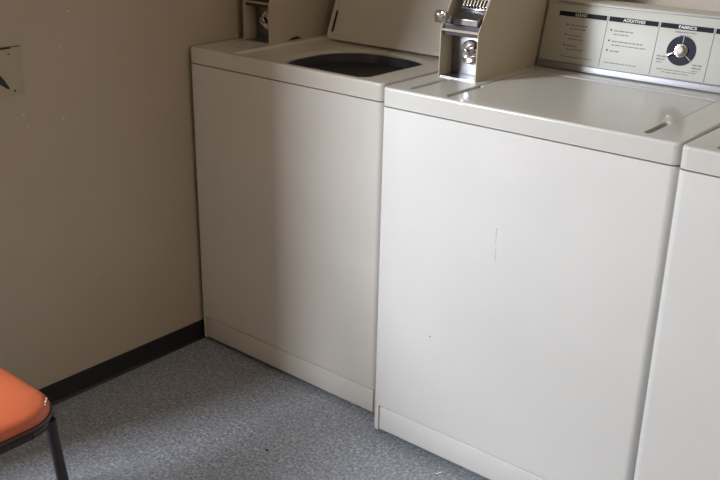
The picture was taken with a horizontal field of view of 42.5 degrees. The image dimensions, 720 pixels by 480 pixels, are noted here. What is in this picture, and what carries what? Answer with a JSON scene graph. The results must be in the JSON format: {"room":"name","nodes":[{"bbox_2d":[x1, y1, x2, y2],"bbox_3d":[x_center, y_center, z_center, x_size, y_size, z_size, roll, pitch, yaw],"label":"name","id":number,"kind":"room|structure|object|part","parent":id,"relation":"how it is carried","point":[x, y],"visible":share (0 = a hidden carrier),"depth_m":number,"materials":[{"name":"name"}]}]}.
{"room":"laundry","nodes":[
{"label":"laundry","id":0,"kind":"room"},
{"bbox_2d":[0,0,243,389],"bbox_3d":[-0.748,-0.863,2.177,0.100,2.700,1.965,18,27,37],"label":"wall","id":1,"kind":"structure","parent":0,"point":[100,254],"depth_m":2.46,"materials":[{"name":"paint"}]},
{"bbox_2d":[0,46,24,97],"bbox_3d":[-0.828,-0.397,2.184,0.003,0.115,0.072,18,27,37],"label":"blank wall plate","id":2,"kind":"object","parent":1,"relation":"attached to","point":[11,71],"visible":1,"depth_m":2.19,"materials":[{"name":"beige paint"}]},
{"bbox_2d":[39,319,207,405],"bbox_3d":[-0.729,0.377,2.630,0.008,0.062,1.965,18,27,37],"label":"baseboard","id":3,"kind":"structure","parent":1,"relation":"attached to","point":[62,390],"depth_m":2.68,"materials":[{"name":"black plastic"}]},
{"bbox_2d":[0,336,489,479],"bbox_3d":[-0.060,0.944,1.393,7.300,0.060,3.365,18,27,37],"label":"floor","id":4,"kind":"structure","parent":0,"point":[207,408],"depth_m":2.42,"materials":[{"name":"carpet"}]},
{"bbox_2d":[0,367,68,479],"bbox_3d":[-0.854,0.355,1.690,0.509,0.790,0.447,18,27,37],"label":"chair","id":5,"kind":"object","parent":4,"relation":"on","point":[26,413],"visible":1,"depth_m":1.68,"materials":[{"name":"orange plastic"}]},
{"bbox_3d":[-0.842,0.310,1.663,0.430,0.039,0.438,18,27,37],"label":"seat","id":6,"kind":"part","parent":5,"relation":"part of","materials":[{"name":"orange plastic"}]},
{"bbox_3d":[-0.842,0.338,1.673,0.428,0.019,0.439,18,27,37],"label":"seat frame","id":7,"kind":"part","parent":5,"relation":"part of","materials":[{"name":"grey metal"}]},
{"bbox_3d":[-0.554,0.522,1.767,0.057,0.411,0.021,9,23,19],"label":"leg","id":8,"kind":"part","parent":5,"relation":"part of","materials":[{"name":"grey metal"}]},
{"bbox_2d":[191,0,450,412],"bbox_3d":[-0.024,-0.274,2.676,0.696,1.259,0.600,18,27,36],"label":"washing machine","id":9,"kind":"object","parent":4,"relation":"on","point":[289,113],"visible":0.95,"depth_m":2.52,"materials":[{"name":"white metal"}]},
{"bbox_3d":[-0.280,-0.575,2.667,0.099,0.002,0.047,18,27,36],"label":"vault sill","id":10,"kind":"part","parent":9,"relation":"part of","materials":[{"name":"beige metal"}]},
{"bbox_3d":[-0.263,-0.628,2.667,0.099,0.097,0.003,18,27,36],"label":"vault door","id":11,"kind":"part","parent":9,"relation":"part of","materials":[{"name":"silver metal"}]},
{"bbox_3d":[-0.218,0.350,2.673,0.661,0.066,0.004,18,27,36],"label":"toe panel","id":12,"kind":"part","parent":9,"relation":"part of","materials":[{"name":"beige metal"}]},
{"bbox_3d":[0.127,-0.721,2.588,0.460,0.380,0.011,18,5,36],"label":"lid","id":13,"kind":"part","parent":9,"relation":"part of","materials":[{"name":"metal"}]},
{"bbox_2d":[374,0,719,479],"bbox_3d":[0.499,-0.057,2.215,0.700,1.217,0.600,18,27,35],"label":"washing machine","id":14,"kind":"object","parent":4,"relation":"on","point":[530,180],"visible":0.97,"depth_m":2.04,"materials":[{"name":"white metal"}]},
{"bbox_3d":[0.213,-0.521,2.145,0.028,0.030,0.123,18,27,35],"label":"push handle","id":15,"kind":"part","parent":14,"relation":"part of","materials":[{"name":"silver metal"}]},
{"bbox_3d":[0.242,-0.386,2.190,0.099,0.002,0.047,18,27,35],"label":"vault sill","id":16,"kind":"part","parent":14,"relation":"part of","materials":[{"name":"metal"}]},
{"bbox_3d":[0.308,0.538,2.198,0.661,0.067,0.005,18,27,35],"label":"toe panel","id":17,"kind":"part","parent":14,"relation":"part of","materials":[{"name":"white metal"}]},
{"bbox_3d":[0.259,-0.439,2.191,0.099,0.097,0.003,18,27,35],"label":"vault door","id":18,"kind":"part","parent":14,"relation":"part of","materials":[{"name":"silver metal"}]},
{"bbox_3d":[0.279,-0.574,2.140,0.074,0.080,0.051,18,27,35],"label":"coin plate","id":19,"kind":"part","parent":14,"relation":"part of","materials":[{"name":"silver metal"}]},
{"bbox_2d":[570,24,587,30],"bbox_3d":[0.535,-0.519,2.266,0.046,0.011,0.001,18,14,35],"label":"print","id":20,"kind":"object","parent":14,"relation":"attached to","point":[571,24],"depth_m":2.27},
{"bbox_3d":[0.480,-0.302,2.016,0.460,0.011,0.380,18,27,35],"label":"lid","id":21,"kind":"part","parent":14,"relation":"part of","materials":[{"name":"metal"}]},
{"bbox_2d":[613,30,632,36],"bbox_3d":[0.625,-0.490,2.199,0.048,0.011,0.001,18,14,35],"label":"print","id":22,"kind":"object","parent":14,"relation":"attached to","point":[614,30],"depth_m":2.20},
{"bbox_2d":[611,41,644,49],"bbox_3d":[0.635,-0.461,2.193,0.086,0.011,0.001,18,14,35],"label":"print","id":23,"kind":"object","parent":14,"relation":"attached to","point":[612,41],"depth_m":2.19},
{"bbox_3d":[0.662,-0.382,2.180,0.552,0.018,0.005,18,14,35],"label":"moulding","id":24,"kind":"part","parent":14,"relation":"part of","materials":[{"name":"silver metal"}]},
{"bbox_3d":[0.674,-0.456,2.166,0.542,0.138,0.002,18,14,35],"label":"panel","id":25,"kind":"part","parent":14,"relation":"part of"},
{"bbox_3d":[0.696,-0.526,2.142,0.520,0.003,0.006,18,14,35],"label":"moulding","id":26,"kind":"part","parent":14,"relation":"part of","materials":[{"name":"beige metal"}]},
{"bbox_2d":[656,68,694,75],"bbox_3d":[0.725,-0.386,2.130,0.092,0.008,0.001,18,14,35],"label":"print","id":27,"kind":"object","parent":14,"relation":"on","point":[656,68],"depth_m":2.13},
{"bbox_3d":[0.730,-0.432,2.112,0.032,0.032,0.015,18,14,35],"label":"dial knob","id":28,"kind":"part","parent":14,"relation":"part of","materials":[{"name":"silver metal"}]},
{"bbox_3d":[0.735,-0.432,2.119,0.067,0.067,0.002,18,14,35],"label":"dial plate","id":29,"kind":"part","parent":14,"relation":"part of","materials":[{"name":"plastic"}]},
{"bbox_2d":[691,64,701,71],"bbox_3d":[0.763,-0.389,2.101,0.022,0.016,0.001,18,14,35],"label":"print","id":30,"kind":"object","parent":14,"relation":"attached to","point":[692,64],"depth_m":2.10},
{"bbox_2d":[634,128,719,479],"bbox_3d":[1.031,0.120,1.792,0.692,1.211,0.600,18,27,37],"label":"washing machine","id":31,"kind":"object","parent":4,"relation":"on","point":[680,433],"visible":1,"depth_m":1.77,"materials":[{"name":"white metal"}]},
{"bbox_2d":[612,0,719,11],"bbox_3d":[1.841,-0.510,1.402,5.146,2.700,0.100,18,27,37],"label":"wall","id":32,"kind":"structure","parent":0,"point":[709,5],"depth_m":2.26,"materials":[{"name":"paint"}]}
]}

